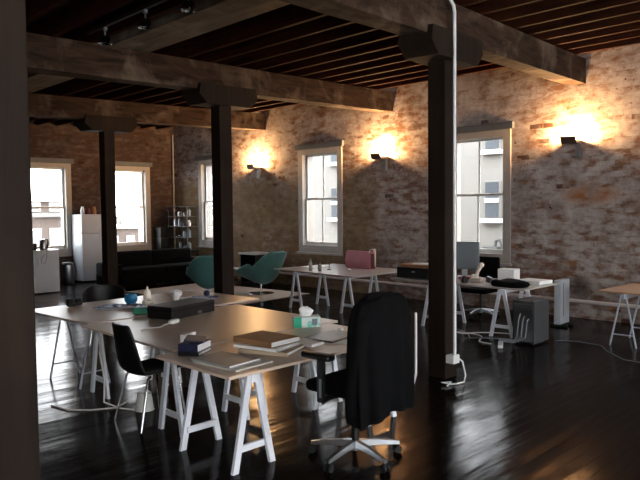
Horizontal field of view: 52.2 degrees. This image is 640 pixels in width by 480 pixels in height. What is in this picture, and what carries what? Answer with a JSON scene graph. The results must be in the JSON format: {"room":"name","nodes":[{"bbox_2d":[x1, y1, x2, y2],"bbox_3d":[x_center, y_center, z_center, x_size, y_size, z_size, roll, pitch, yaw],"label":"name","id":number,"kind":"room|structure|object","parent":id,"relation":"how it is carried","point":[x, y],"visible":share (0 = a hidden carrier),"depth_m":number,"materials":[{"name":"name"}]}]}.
{"room":"open-plan office","nodes":[
{"label":"open-plan office","id":0,"kind":"room"},
{"bbox_2d":[26,0,135,36],"bbox_3d":[-2.481,-2.514,6.491,14.890,0.755,20.780,-3,4,-44],"label":"ceiling","id":1,"kind":"structure","parent":0,"point":[70,2],"depth_m":7.29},
{"bbox_2d":[25,0,69,23],"bbox_3d":[-2.644,-2.349,6.338,0.064,0.234,20.060,-3,4,-44],"label":"ceiling beam","id":2,"kind":"structure","parent":1,"relation":"attached to","point":[35,9],"depth_m":6.43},
{"bbox_2d":[26,0,134,36],"bbox_3d":[-2.306,-2.390,6.669,0.064,0.234,20.060,-3,4,-44],"label":"ceiling beam","id":3,"kind":"structure","parent":1,"relation":"attached to","point":[81,12],"depth_m":6.95,"materials":[{"name":"wood"}]},
{"bbox_2d":[86,0,167,34],"bbox_3d":[-1.723,-2.240,6.329,0.035,0.035,2.350,-3,4,-44],"label":"track","id":4,"kind":"object","parent":3,"relation":"attached to","point":[155,2],"visible":0.89,"depth_m":6.54,"materials":[{"name":"black plastic"}]},
{"bbox_2d":[98,27,111,44],"bbox_3d":[-2.266,-2.154,6.886,0.144,0.170,0.144,-3,4,-44],"label":"spotlight","id":5,"kind":"object","parent":4,"relation":"attached to","point":[104,39],"visible":1,"depth_m":6.86,"materials":[{"name":"grey metal"}]},
{"bbox_2d":[138,9,152,29],"bbox_3d":[-1.684,-2.132,6.295,0.144,0.170,0.144,-3,4,-44],"label":"spotlight","id":6,"kind":"object","parent":4,"relation":"attached to","point":[145,23],"visible":1,"depth_m":6.27,"materials":[{"name":"grey metal"}]},
{"bbox_2d":[180,0,196,12],"bbox_3d":[-1.164,-2.112,5.768,0.144,0.170,0.144,-3,4,-44],"label":"spotlight","id":7,"kind":"object","parent":4,"relation":"attached to","point":[187,6],"visible":1,"depth_m":5.73,"materials":[{"name":"grey metal"}]},
{"bbox_2d":[33,4,327,95],"bbox_3d":[-0.953,-2.557,7.997,0.064,0.234,20.060,-3,4,-44],"label":"ceiling beam","id":8,"kind":"structure","parent":1,"relation":"attached to","point":[290,15],"depth_m":8.17,"materials":[{"name":"wood"}]},
{"bbox_2d":[66,15,354,97],"bbox_3d":[-0.615,-2.599,8.329,0.064,0.234,20.060,-3,4,-44],"label":"ceiling beam","id":9,"kind":"structure","parent":1,"relation":"attached to","point":[325,23],"depth_m":8.48,"materials":[{"name":"wood"}]},
{"bbox_2d":[141,29,639,128],"bbox_3d":[2.089,-2.933,10.983,0.064,0.234,20.060,-3,4,-44],"label":"ceiling beam","id":10,"kind":"structure","parent":1,"relation":"attached to","point":[636,33],"depth_m":10.44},
{"bbox_2d":[29,120,173,281],"bbox_3d":[-9.637,-0.939,13.840,14.870,4.340,0.360,-3,4,-44],"label":"wall","id":11,"kind":"structure","parent":0,"point":[152,145],"depth_m":17.24,"materials":[{"name":"brick"}]},
{"bbox_2d":[30,157,73,256],"bbox_3d":[-6.983,-0.807,16.409,1.510,2.485,0.435,-3,4,-44],"label":"window","id":12,"kind":"structure","parent":11,"relation":"in","point":[65,248],"depth_m":16.70,"materials":[{"name":"grey paint"}]},
{"bbox_2d":[115,161,151,250],"bbox_3d":[-5.374,-0.899,17.993,1.510,2.485,0.435,-3,4,-44],"label":"window","id":13,"kind":"structure","parent":11,"relation":"in","point":[144,206],"depth_m":18.27,"materials":[{"name":"grey paint"}]},
{"bbox_2d":[35,279,639,479],"bbox_3d":[-2.319,1.558,6.807,15.310,0.120,20.860,-3,4,-44],"label":"floor","id":14,"kind":"structure","parent":0,"point":[550,409],"depth_m":5.63,"materials":[{"name":"wood"}]},
{"bbox_2d":[0,0,39,479],"bbox_3d":[-1.588,-0.039,3.266,0.380,3.396,1.160,2,4,38],"label":"pillar","id":15,"kind":"structure","parent":14,"relation":"on","point":[19,422],"depth_m":3.21,"materials":[{"name":"wood"}]},
{"bbox_2d":[33,248,59,292],"bbox_3d":[-6.378,0.689,14.369,1.100,0.930,0.670,-3,4,-44],"label":"cabinet","id":16,"kind":"object","parent":14,"relation":"on","point":[46,276],"depth_m":14.32,"materials":[{"name":"white wood"}]},
{"bbox_2d":[39,239,48,249],"bbox_3d":[-6.110,0.094,14.470,0.202,0.242,0.202,-2,3,-21],"label":"kettle","id":17,"kind":"object","parent":16,"relation":"on","point":[43,242],"visible":1,"depth_m":14.41,"materials":[{"name":"metal"}]},
{"bbox_2d":[33,248,59,251],"bbox_3d":[-6.393,0.239,14.358,1.100,0.030,0.640,-3,4,-44],"label":"countertop","id":18,"kind":"structure","parent":16,"relation":"on","point":[38,250],"depth_m":14.34,"materials":[{"name":"white ceramic"}]},
{"bbox_2d":[62,262,74,284],"bbox_3d":[-6.220,0.813,16.157,0.308,0.548,0.308,-1,3,0],"label":"pedal bin","id":19,"kind":"object","parent":14,"relation":"on","point":[68,268],"visible":1,"depth_m":16.04,"materials":[{"name":"metal"}]},
{"bbox_2d":[71,214,101,281],"bbox_3d":[-5.945,0.198,16.782,0.600,1.710,0.597,-3,4,-44],"label":"refrigerator","id":20,"kind":"object","parent":14,"relation":"on","point":[86,228],"visible":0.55,"depth_m":16.54,"materials":[{"name":"white metal"}]},
{"bbox_2d":[51,405,133,410],"bbox_3d":[-2.087,1.530,5.925,0.824,0.018,0.125,0,3,8],"label":"cable","id":21,"kind":"object","parent":14,"relation":"on","point":[51,405],"visible":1,"depth_m":5.90,"materials":[{"name":"white paint"}]},
{"bbox_2d":[82,285,125,344],"bbox_3d":[-2.967,1.022,9.010,0.580,0.758,0.540,-1,3,-16],"label":"tub chair","id":22,"kind":"object","parent":14,"relation":"on","point":[98,292],"visible":0.38,"depth_m":9.17,"materials":[{"name":"plastic"}]},
{"bbox_2d":[74,115,137,284],"bbox_3d":[-4.095,-0.579,12.650,0.380,3.622,1.160,2,4,38],"label":"pillar","id":23,"kind":"structure","parent":14,"relation":"on","point":[106,126],"depth_m":12.56,"materials":[{"name":"wood"}]},
{"bbox_2d":[135,390,154,411],"bbox_3d":[-1.588,1.454,5.908,0.176,0.160,0.176,-3,4,-44],"label":"plastic bin","id":24,"kind":"object","parent":14,"relation":"on","point":[141,394],"visible":0.88,"depth_m":5.85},
{"bbox_2d":[96,247,196,285],"bbox_3d":[-3.973,0.658,15.918,2.700,0.835,0.920,-3,4,-44],"label":"sofa","id":25,"kind":"object","parent":14,"relation":"on","point":[136,267],"visible":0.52,"depth_m":15.64,"materials":[{"name":"black fabric"}]},
{"bbox_2d":[117,250,151,266],"bbox_3d":[-4.574,0.461,15.711,1.120,0.409,0.252,-3,4,-44],"label":"cushion","id":26,"kind":"object","parent":25,"relation":"on","point":[136,257],"depth_m":15.69,"materials":[{"name":"black fabric"}]},
{"bbox_2d":[123,265,165,275],"bbox_3d":[-4.319,0.711,15.467,1.120,0.160,0.740,-3,4,-44],"label":"seat cushion","id":27,"kind":"object","parent":25,"relation":"on","point":[128,270],"depth_m":15.27,"materials":[{"name":"black fabric"}]},
{"bbox_2d":[151,247,191,264],"bbox_3d":[-3.769,0.415,16.503,1.120,0.409,0.252,-3,4,-44],"label":"cushion","id":28,"kind":"object","parent":25,"relation":"on","point":[171,255],"depth_m":16.38,"materials":[{"name":"black fabric"}]},
{"bbox_2d":[155,262,190,271],"bbox_3d":[-3.514,0.664,16.259,1.120,0.160,0.740,-3,4,-44],"label":"seat cushion","id":29,"kind":"object","parent":25,"relation":"on","point":[169,266],"depth_m":15.92,"materials":[{"name":"black fabric"}]},
{"bbox_2d":[35,290,258,388],"bbox_3d":[-2.049,1.105,7.785,1.400,0.691,2.317,2,4,42],"label":"trestle table","id":30,"kind":"object","parent":14,"relation":"on","point":[84,314],"visible":0.51,"depth_m":7.22,"materials":[{"name":"laminate"}]},
{"bbox_2d":[66,298,81,306],"bbox_3d":[-2.876,0.725,7.637,0.050,0.092,0.225,1,3,22],"label":"tape dispenser","id":31,"kind":"object","parent":30,"relation":"on","point":[69,302],"visible":1,"depth_m":7.59,"materials":[{"name":"black plastic"}]},
{"bbox_2d":[96,307,119,310],"bbox_3d":[-2.375,0.774,7.452,0.220,0.008,0.300,1,3,28],"label":"paper sheet","id":32,"kind":"object","parent":30,"relation":"on","point":[114,308],"visible":0.57,"depth_m":7.37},
{"bbox_2d":[93,304,121,307],"bbox_3d":[-2.431,0.761,7.537,0.220,0.008,0.300,0,3,14],"label":"paper sheet","id":33,"kind":"object","parent":32,"relation":"on","point":[104,305],"visible":0.86,"depth_m":7.47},
{"bbox_2d":[113,303,142,307],"bbox_3d":[-2.191,0.752,7.493,0.300,0.008,0.220,-3,4,-39],"label":"paper sheet","id":34,"kind":"object","parent":33,"relation":"on","point":[132,304],"visible":0.86,"depth_m":7.47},
{"bbox_2d":[124,293,137,303],"bbox_3d":[-2.253,0.701,7.781,0.156,0.120,0.156,-3,4,-44],"label":"pot","id":35,"kind":"object","parent":30,"relation":"on","point":[129,298],"visible":0.93,"depth_m":7.72,"materials":[{"name":"ceramic"}]},
{"bbox_2d":[133,306,146,313],"bbox_3d":[-1.876,0.754,7.059,0.260,0.074,0.130,-1,3,-2],"label":"block","id":36,"kind":"object","parent":30,"relation":"on","point":[137,309],"visible":0.53,"depth_m":6.99,"materials":[{"name":"green paper"}]},
{"bbox_2d":[142,286,156,305],"bbox_3d":[-1.951,0.649,7.468,0.175,0.243,0.168,-1,3,-9],"label":"toy","id":37,"kind":"object","parent":30,"relation":"on","point":[148,299],"visible":0.88,"depth_m":7.42,"materials":[{"name":"beige ceramic"}]},
{"bbox_2d":[112,322,185,433],"bbox_3d":[-1.469,1.114,5.549,0.566,0.876,0.472,-3,4,-44],"label":"chair","id":38,"kind":"object","parent":14,"relation":"on","point":[128,357],"visible":0.83,"depth_m":5.36,"materials":[{"name":"plastic"}]},
{"bbox_2d":[155,227,173,248],"bbox_3d":[-4.402,0.297,18.502,0.460,1.317,0.340,-3,4,-44],"label":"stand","id":39,"kind":"object","parent":14,"relation":"on","point":[161,233],"visible":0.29,"depth_m":18.34,"materials":[{"name":"black metal"}]},
{"bbox_2d":[172,135,175,247],"bbox_3d":[-4.214,-1.050,18.847,0.042,3.930,0.044,-3,4,-44],"label":"pipe","id":40,"kind":"object","parent":14,"relation":"on","point":[172,135],"visible":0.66,"depth_m":18.80,"materials":[{"name":"metal"}]},
{"bbox_2d":[168,206,198,255],"bbox_3d":[-3.792,0.013,18.151,0.365,1.905,0.950,-3,4,-44],"label":"shelf rack","id":41,"kind":"object","parent":14,"relation":"on","point":[186,216],"visible":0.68,"depth_m":17.93,"materials":[{"name":"metal"}]},
{"bbox_2d":[81,304,337,437],"bbox_3d":[-1.057,1.159,6.421,1.880,0.688,1.839,-3,4,-44],"label":"trestle table","id":42,"kind":"object","parent":14,"relation":"on","point":[220,325],"visible":0.52,"depth_m":6.21,"materials":[{"name":"laminate"}]},
{"bbox_2d":[99,335,127,406],"bbox_3d":[-1.912,1.195,6.039,0.169,0.672,0.207,0,3,12],"label":"cable","id":43,"kind":"object","parent":42,"relation":"hanging from","point":[100,335],"visible":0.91,"depth_m":5.97,"materials":[{"name":"white paint"}]},
{"bbox_2d":[141,318,179,330],"bbox_3d":[-1.519,0.806,6.239,0.082,0.043,0.520,1,3,28],"label":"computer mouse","id":44,"kind":"object","parent":42,"relation":"on","point":[175,320],"visible":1,"depth_m":6.35,"materials":[{"name":"white plastic"}]},
{"bbox_2d":[147,298,214,319],"bbox_3d":[-1.463,0.727,6.939,0.355,0.130,0.686,1,3,29],"label":"case","id":45,"kind":"object","parent":42,"relation":"on","point":[187,307],"visible":0.95,"depth_m":6.75,"materials":[{"name":"black plastic"}]},
{"bbox_2d":[180,331,195,342],"bbox_3d":[-1.061,0.810,5.264,0.052,0.120,0.160,0,3,20],"label":"box","id":46,"kind":"object","parent":42,"relation":"on","point":[182,336],"visible":0.41,"depth_m":5.20,"materials":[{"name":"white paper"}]},
{"bbox_2d":[292,306,319,327],"bbox_3d":[-0.129,0.719,6.165,0.250,0.195,0.127,-1,3,-9],"label":"tissue box","id":47,"kind":"object","parent":42,"relation":"on","point":[305,319],"visible":1,"depth_m":6.12,"materials":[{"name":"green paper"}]},
{"bbox_2d":[127,283,309,304],"bbox_3d":[-2.249,1.139,14.124,3.500,0.012,2.150,2,4,40],"label":"rug","id":48,"kind":"object","parent":14,"relation":"on","point":[238,290],"visible":0.54,"depth_m":14.24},
{"bbox_2d":[186,255,213,291],"bbox_3d":[-2.234,0.723,13.113,0.916,0.916,1.036,-1,3,-17],"label":"lounge chair","id":49,"kind":"object","parent":48,"relation":"on","point":[200,270],"visible":0.62,"depth_m":12.71,"materials":[{"name":"teal fabric"}]},
{"bbox_2d":[236,251,286,294],"bbox_3d":[-1.234,0.676,13.883,1.036,0.916,0.916,2,3,37],"label":"lounge chair","id":50,"kind":"object","parent":48,"relation":"on","point":[262,272],"visible":1,"depth_m":13.58,"materials":[{"name":"teal fabric"}]},
{"bbox_2d":[181,82,256,306],"bbox_3d":[-1.440,-0.457,9.667,0.380,3.612,1.160,2,4,38],"label":"pillar","id":51,"kind":"structure","parent":14,"relation":"on","point":[222,99],"depth_m":9.57,"materials":[{"name":"wood"}]},
{"bbox_2d":[238,251,271,283],"bbox_3d":[-1.569,0.668,15.831,0.540,0.735,0.640,-3,4,-44],"label":"base cabinet","id":52,"kind":"object","parent":14,"relation":"on","point":[251,258],"visible":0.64,"depth_m":15.89,"materials":[{"name":"black plastic"}]},
{"bbox_2d":[155,323,396,475],"bbox_3d":[-0.255,1.202,5.352,1.900,0.688,0.950,-3,4,-44],"label":"trestle table","id":53,"kind":"object","parent":14,"relation":"on","point":[250,375],"visible":0.51,"depth_m":4.88,"materials":[{"name":"laminate"}]},
{"bbox_2d":[178,347,210,356],"bbox_3d":[-0.971,0.863,5.075,0.170,0.030,0.240,0,3,14],"label":"book","id":54,"kind":"object","parent":53,"relation":"on","point":[209,348],"visible":0.61,"depth_m":4.97,"materials":[{"name":"black paper"}]},
{"bbox_2d":[178,339,210,352],"bbox_3d":[-0.971,0.817,5.073,0.165,0.060,0.235,0,3,17],"label":"book","id":55,"kind":"object","parent":54,"relation":"on","point":[193,347],"visible":0.86,"depth_m":4.98,"materials":[{"name":"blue paper"}]},
{"bbox_2d":[183,335,206,342],"bbox_3d":[-0.971,0.767,5.085,0.150,0.025,0.220,-1,3,-3],"label":"booklet","id":56,"kind":"object","parent":55,"relation":"on","point":[189,338],"visible":1,"depth_m":5.05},
{"bbox_2d":[193,358,272,371],"bbox_3d":[-0.634,0.884,4.748,0.460,0.011,0.360,2,4,40],"label":"pad","id":57,"kind":"object","parent":53,"relation":"on","point":[262,361],"visible":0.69,"depth_m":4.61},
{"bbox_2d":[190,351,259,368],"bbox_3d":[-0.690,0.870,4.762,0.410,0.016,0.310,2,4,39],"label":"book","id":58,"kind":"object","parent":57,"relation":"on","point":[224,359],"visible":1,"depth_m":4.72,"materials":[{"name":"white paper"}]},
{"bbox_2d":[238,344,304,356],"bbox_3d":[-0.376,0.854,5.143,0.420,0.030,0.345,1,3,22],"label":"book","id":59,"kind":"object","parent":53,"relation":"on","point":[287,352],"visible":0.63,"depth_m":5.00,"materials":[{"name":"white paper"}]},
{"bbox_2d":[233,342,299,352],"bbox_3d":[-0.419,0.826,5.170,0.412,0.022,0.334,1,3,31],"label":"folder","id":60,"kind":"object","parent":59,"relation":"on","point":[238,345],"visible":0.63,"depth_m":5.04,"materials":[{"name":"white paper"}]},
{"bbox_2d":[233,330,299,348],"bbox_3d":[-0.423,0.790,5.220,0.421,0.045,0.341,2,4,40],"label":"book","id":61,"kind":"object","parent":60,"relation":"on","point":[267,339],"visible":1,"depth_m":5.15,"materials":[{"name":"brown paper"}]},
{"bbox_2d":[298,338,323,346],"bbox_3d":[-0.117,0.844,5.369,0.260,0.020,0.160,2,4,40],"label":"paper stack","id":62,"kind":"object","parent":53,"relation":"on","point":[317,344],"visible":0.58,"depth_m":5.27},
{"bbox_2d":[299,338,322,344],"bbox_3d":[-0.110,0.832,5.361,0.150,0.002,0.240,-3,4,-39],"label":"paper sheet","id":63,"kind":"object","parent":62,"relation":"on","point":[306,341],"visible":0.79,"depth_m":5.35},
{"bbox_2d":[304,330,346,342],"bbox_3d":[0.108,0.828,5.618,0.300,0.016,0.420,1,3,37],"label":"magazine","id":64,"kind":"object","parent":53,"relation":"on","point":[332,336],"visible":0.68,"depth_m":5.56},
{"bbox_2d":[274,263,396,312],"bbox_3d":[0.394,0.879,11.944,1.510,0.688,2.100,-3,4,-41],"label":"trestle table","id":65,"kind":"object","parent":14,"relation":"on","point":[340,270],"visible":0.82,"depth_m":11.67,"materials":[{"name":"grey laminate"}]},
{"bbox_2d":[345,249,375,268],"bbox_3d":[0.769,0.333,12.103,0.178,0.378,0.765,-3,3,-38],"label":"bag","id":66,"kind":"object","parent":65,"relation":"on","point":[353,259],"visible":1,"depth_m":12.01,"materials":[{"name":"fabric"}]},
{"bbox_2d":[301,313,416,472],"bbox_3d":[0.274,0.977,4.708,0.689,1.189,0.762,2,4,43],"label":"office chair","id":67,"kind":"object","parent":14,"relation":"on","point":[332,384],"visible":0.48,"depth_m":4.59,"materials":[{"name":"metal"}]},
{"bbox_2d":[345,290,414,430],"bbox_3d":[0.410,0.788,4.450,0.298,0.870,0.647,2,4,43],"label":"jacket","id":68,"kind":"object","parent":67,"relation":"hanging from","point":[379,379],"visible":1,"depth_m":4.27,"materials":[{"name":"black fabric"}]},
{"bbox_2d":[398,24,482,378],"bbox_3d":[1.292,-0.351,6.891,0.380,3.612,1.160,2,4,38],"label":"pillar","id":69,"kind":"structure","parent":14,"relation":"on","point":[433,48],"depth_m":6.80,"materials":[{"name":"wood"}]},
{"bbox_2d":[441,0,465,386],"bbox_3d":[1.338,-0.476,6.593,0.330,3.882,0.188,-3,4,-44],"label":"cable conduit","id":70,"kind":"object","parent":69,"relation":"attached to","point":[452,358],"visible":1,"depth_m":6.63,"materials":[{"name":"white plastic"}]},
{"bbox_2d":[391,275,558,337],"bbox_3d":[2.278,0.957,9.913,1.040,0.688,2.300,-3,4,-44],"label":"trestle table","id":71,"kind":"object","parent":14,"relation":"on","point":[501,290],"visible":0.44,"depth_m":9.19,"materials":[{"name":"grey laminate"}]},
{"bbox_2d":[397,266,427,279],"bbox_3d":[1.588,0.504,10.227,0.425,0.170,0.660,-3,4,-44],"label":"box","id":72,"kind":"object","parent":71,"relation":"on","point":[403,272],"visible":0.52,"depth_m":10.09,"materials":[{"name":"black plastic"}]},
{"bbox_2d":[400,262,427,267],"bbox_3d":[1.601,0.384,10.234,0.580,0.066,0.366,2,4,43],"label":"lid","id":73,"kind":"object","parent":72,"relation":"on","point":[418,265],"visible":0.52,"depth_m":10.12,"materials":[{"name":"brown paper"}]},
{"bbox_2d":[457,241,478,276],"bbox_3d":[2.308,0.304,10.424,0.460,0.565,0.180,0,3,14],"label":"computer monitor","id":74,"kind":"object","parent":71,"relation":"on","point":[467,251],"visible":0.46,"depth_m":10.36,"materials":[{"name":"grey plastic"}]},
{"bbox_2d":[469,262,483,281],"bbox_3d":[2.341,0.476,9.712,0.200,0.290,0.200,1,3,28],"label":"desk telephone","id":75,"kind":"object","parent":71,"relation":"on","point":[474,277],"visible":1,"depth_m":9.67,"materials":[{"name":"beige plastic"}]},
{"bbox_2d":[498,268,519,279],"bbox_3d":[2.838,0.521,9.817,0.260,0.180,0.200,2,4,43],"label":"box","id":76,"kind":"object","parent":71,"relation":"on","point":[503,273],"visible":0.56,"depth_m":9.74,"materials":[{"name":"white plastic"}]},
{"bbox_2d":[491,278,529,287],"bbox_3d":[2.650,0.598,9.100,0.368,0.100,0.510,-3,4,-44],"label":"folded cloth","id":77,"kind":"object","parent":71,"relation":"on","point":[508,282],"visible":1,"depth_m":8.96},
{"bbox_2d":[519,278,552,284],"bbox_3d":[3.098,0.600,9.472,0.340,0.050,0.400,-3,4,-39],"label":"paper stack","id":78,"kind":"object","parent":71,"relation":"on","point":[534,281],"visible":0.74,"depth_m":9.36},
{"bbox_2d":[461,256,499,318],"bbox_3d":[2.645,0.771,10.761,0.640,0.969,0.636,-3,4,-44],"label":"office chair","id":79,"kind":"object","parent":14,"relation":"on","point":[491,264],"visible":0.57,"depth_m":10.79,"materials":[{"name":"metal"}]},
{"bbox_2d":[457,329,512,339],"bbox_3d":[2.119,1.321,9.115,0.377,0.016,1.132,-3,3,-38],"label":"cable","id":80,"kind":"object","parent":14,"relation":"on","point":[457,329],"visible":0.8,"depth_m":8.87,"materials":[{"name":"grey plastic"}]},
{"bbox_2d":[499,296,548,344],"bbox_3d":[2.711,1.065,8.690,0.505,0.583,0.456,-3,4,-44],"label":"computer tower","id":81,"kind":"object","parent":14,"relation":"on","point":[530,314],"visible":1,"depth_m":8.54,"materials":[{"name":"metal"}]},
{"bbox_2d":[550,278,572,327],"bbox_3d":[3.641,0.941,9.837,0.260,0.700,0.343,2,4,43],"label":"heater","id":82,"kind":"object","parent":14,"relation":"on","point":[561,291],"visible":1,"depth_m":9.74,"materials":[{"name":"white metal"}]},
{"bbox_2d":[555,282,558,322],"bbox_3d":[3.526,0.929,9.712,0.060,0.600,0.004,2,4,43],"label":"grille","id":83,"kind":"object","parent":82,"relation":"attached to","point":[556,286],"depth_m":9.71,"materials":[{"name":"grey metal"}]},
{"bbox_2d":[556,340,639,362],"bbox_3d":[3.563,1.372,8.040,0.337,0.014,1.552,-2,3,-19],"label":"cable","id":84,"kind":"object","parent":14,"relation":"on","point":[556,340],"visible":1,"depth_m":8.37,"materials":[{"name":"grey plastic"}]},
{"bbox_2d":[598,283,639,348],"bbox_3d":[4.568,1.008,8.409,1.190,0.691,1.550,-3,4,-43],"label":"trestle table","id":85,"kind":"object","parent":14,"relation":"on","point":[630,290],"visible":1,"depth_m":8.45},
{"bbox_2d":[74,0,639,125],"bbox_3d":[0.737,-2.766,9.656,0.064,0.234,20.060,-3,4,-44],"label":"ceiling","id":86,"kind":"structure","parent":0,"point":[596,5],"depth_m":7.94,"materials":[{"name":"wood"}]},
{"bbox_2d":[280,0,585,84],"bbox_3d":[-0.425,-1.998,4.650,0.274,1.068,14.628,2,4,38],"label":"ceiling beam","id":87,"kind":"structure","parent":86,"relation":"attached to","point":[502,44],"depth_m":7.02,"materials":[{"name":"wood"}]},
{"bbox_2d":[59,0,197,42],"bbox_3d":[-1.968,-2.432,7.001,0.064,0.234,20.060,-3,4,-44],"label":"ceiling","id":88,"kind":"structure","parent":87,"relation":"on","point":[79,34],"depth_m":7.18,"materials":[{"name":"wood"}]},
{"bbox_2d":[28,0,289,92],"bbox_3d":[-1.580,-2.480,7.382,0.580,0.258,20.060,-3,4,-44],"label":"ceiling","id":89,"kind":"structure","parent":87,"relation":"on","point":[175,26],"depth_m":7.19,"materials":[{"name":"wood"}]},
{"bbox_2d":[29,0,487,121],"bbox_3d":[-0.277,-2.641,8.660,0.064,0.234,20.060,-3,4,-44],"label":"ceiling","id":90,"kind":"structure","parent":87,"relation":"on","point":[353,29],"depth_m":8.79,"materials":[{"name":"wood"}]},
{"bbox_2d":[36,0,541,124],"bbox_3d":[0.061,-2.683,8.992,0.064,0.234,20.060,-3,4,-44],"label":"joist","id":91,"kind":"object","parent":87,"relation":"on","point":[490,6],"depth_m":8.91,"materials":[{"name":"wood"}]},
{"bbox_2d":[55,0,593,125],"bbox_3d":[0.399,-2.724,9.324,0.064,0.234,20.060,-3,4,-44],"label":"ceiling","id":92,"kind":"structure","parent":87,"relation":"on","point":[542,6],"depth_m":9.02,"materials":[{"name":"wood"}]},
{"bbox_2d":[137,21,639,125],"bbox_3d":[1.751,-2.891,10.651,0.064,0.234,20.060,-3,4,-44],"label":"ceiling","id":93,"kind":"structure","parent":87,"relation":"on","point":[633,26],"depth_m":9.04,"materials":[{"name":"wood"}]},
{"bbox_2d":[156,37,639,128],"bbox_3d":[2.427,-2.975,11.315,0.064,0.234,20.060,-3,4,-44],"label":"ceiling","id":94,"kind":"structure","parent":87,"relation":"on","point":[631,41],"depth_m":11.13,"materials":[{"name":"wood"}]},
{"bbox_2d":[171,2,639,106],"bbox_3d":[1.075,-2.808,9.988,0.064,0.234,20.060,-3,4,-44],"label":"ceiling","id":95,"kind":"structure","parent":87,"relation":"on","point":[631,8],"depth_m":8.20,"materials":[{"name":"wood"}]},
{"bbox_2d":[191,12,639,108],"bbox_3d":[1.413,-2.849,10.319,0.064,0.234,20.060,-3,4,-44],"label":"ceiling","id":96,"kind":"structure","parent":87,"relation":"on","point":[635,17],"depth_m":8.61,"materials":[{"name":"wood"}]},
{"bbox_2d":[173,43,639,324],"bbox_3d":[2.953,-0.974,11.910,0.360,4.340,20.780,-3,4,-44],"label":"wall","id":97,"kind":"structure","parent":0,"point":[577,220],"depth_m":11.63,"materials":[{"name":"brick"}]},
{"bbox_2d":[195,155,212,247],"bbox_3d":[-2.737,-1.034,17.635,0.435,2.495,1.510,-3,4,-44],"label":"window","id":98,"kind":"structure","parent":97,"relation":"in","point":[205,166],"depth_m":17.96,"materials":[{"name":"grey paint"}]},
{"bbox_2d":[247,164,261,177],"bbox_3d":[-1.624,-1.687,16.066,0.276,0.338,0.250,-3,4,-44],"label":"wall sconce","id":99,"kind":"object","parent":97,"relation":"attached to","point":[249,166],"visible":1,"depth_m":16.03,"materials":[{"name":"grey metal"}]},
{"bbox_2d":[295,140,343,255],"bbox_3d":[0.106,-0.924,14.752,0.435,2.495,1.510,-3,4,-44],"label":"window","id":100,"kind":"structure","parent":97,"relation":"in","point":[307,244],"depth_m":14.89,"materials":[{"name":"grey paint"}]},
{"bbox_2d":[370,153,387,169],"bbox_3d":[1.198,-1.578,13.205,0.276,0.338,0.250,-3,4,-44],"label":"wall sconce","id":101,"kind":"object","parent":97,"relation":"attached to","point":[375,156],"visible":1,"depth_m":13.17,"materials":[{"name":"grey metal"}]},
{"bbox_2d":[234,267,639,308],"bbox_3d":[1.228,0.867,13.454,0.073,0.053,15.380,-3,4,-44],"label":"pipe","id":102,"kind":"object","parent":97,"relation":"attached to","point":[236,268],"visible":0.52,"depth_m":11.50,"materials":[{"name":"metal"}]},
{"bbox_2d":[457,121,513,266],"bbox_3d":[2.921,-0.815,11.899,0.435,2.495,1.510,-3,4,-44],"label":"window","id":103,"kind":"structure","parent":97,"relation":"in","point":[496,133],"depth_m":11.51,"materials":[{"name":"grey paint"}]},
{"bbox_2d":[560,135,582,157],"bbox_3d":[3.991,-1.470,10.372,0.276,0.338,0.250,-3,4,-44],"label":"wall sconce","id":104,"kind":"object","parent":97,"relation":"attached to","point":[566,140],"visible":1,"depth_m":10.34,"materials":[{"name":"grey metal"}]},
{"bbox_2d":[564,139,581,144],"bbox_3d":[4.011,-1.555,10.388,0.220,0.063,0.220,-3,4,-44],"label":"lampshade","id":105,"kind":"object","parent":104,"relation":"on","point":[566,141],"depth_m":10.30,"materials":[{"name":"grey metal"}]},
{"bbox_3d":[-7.076,-0.255,8.888,1.199,3.398,0.524,-3,4,-44],"label":"pillar","id":106,"kind":"structure","parent":0,"visible":0},
{"bbox_2d":[28,93,265,130],"bbox_3d":[-5.942,-2.212,10.243,0.274,1.067,14.629,2,4,38],"label":"ceiling beam","id":107,"kind":"structure","parent":106,"relation":"on","point":[40,105],"depth_m":12.91,"materials":[{"name":"wood"}]},
{"bbox_3d":[-4.340,-0.140,5.971,1.199,3.393,0.524,-3,4,-44],"label":"pillar","id":108,"kind":"structure","parent":0,"visible":0},
{"bbox_2d":[26,32,392,112],"bbox_3d":[-3.159,-2.105,7.422,0.274,1.065,14.628,2,4,38],"label":"ceiling beam","id":109,"kind":"structure","parent":108,"relation":"on","point":[48,55],"depth_m":8.78,"materials":[{"name":"wood"}]},
{"label":"outside","id":110,"kind":"structure","parent":0,"visible":0},
{"bbox_3d":[-15.262,8.696,27.431,90.000,0.100,90.000,-3,4,-44],"label":"ground","id":111,"kind":"structure","parent":110,"visible":0},
{"bbox_2d":[31,194,61,246],"bbox_3d":[-22.177,2.277,46.782,6.400,11.000,6.400,-3,4,-44],"label":"building","id":112,"kind":"structure","parent":111,"relation":"on","point":[46,223],"depth_m":45.64,"materials":[{"name":"concrete"}]},
{"bbox_2d":[117,216,133,224],"bbox_3d":[-27.701,2.201,68.230,14.000,9.200,8.110,-3,4,-44],"label":"building","id":113,"kind":"structure","parent":111,"relation":"on","point":[126,220],"depth_m":69.44,"materials":[{"name":"white concrete"}]},
{"bbox_2d":[117,224,139,242],"bbox_3d":[-18.297,3.099,53.590,4.900,8.625,6.400,-3,4,-44],"label":"building","id":114,"kind":"structure","parent":111,"relation":"on","point":[125,233],"depth_m":52.19,"materials":[{"name":"brick"}]},
{"bbox_2d":[314,139,502,248],"bbox_3d":[7.312,2.388,18.543,4.190,14.900,33.000,-3,4,-44],"label":"building","id":115,"kind":"structure","parent":111,"relation":"on","point":[490,207],"depth_m":18.62,"materials":[{"name":"white concrete"}]},
{"bbox_2d":[482,239,502,248],"bbox_3d":[4.788,0.220,17.921,0.420,0.531,0.615,-3,4,-44],"label":"air conditioner","id":116,"kind":"object","parent":115,"relation":"attached to","point":[497,240],"visible":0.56,"depth_m":17.73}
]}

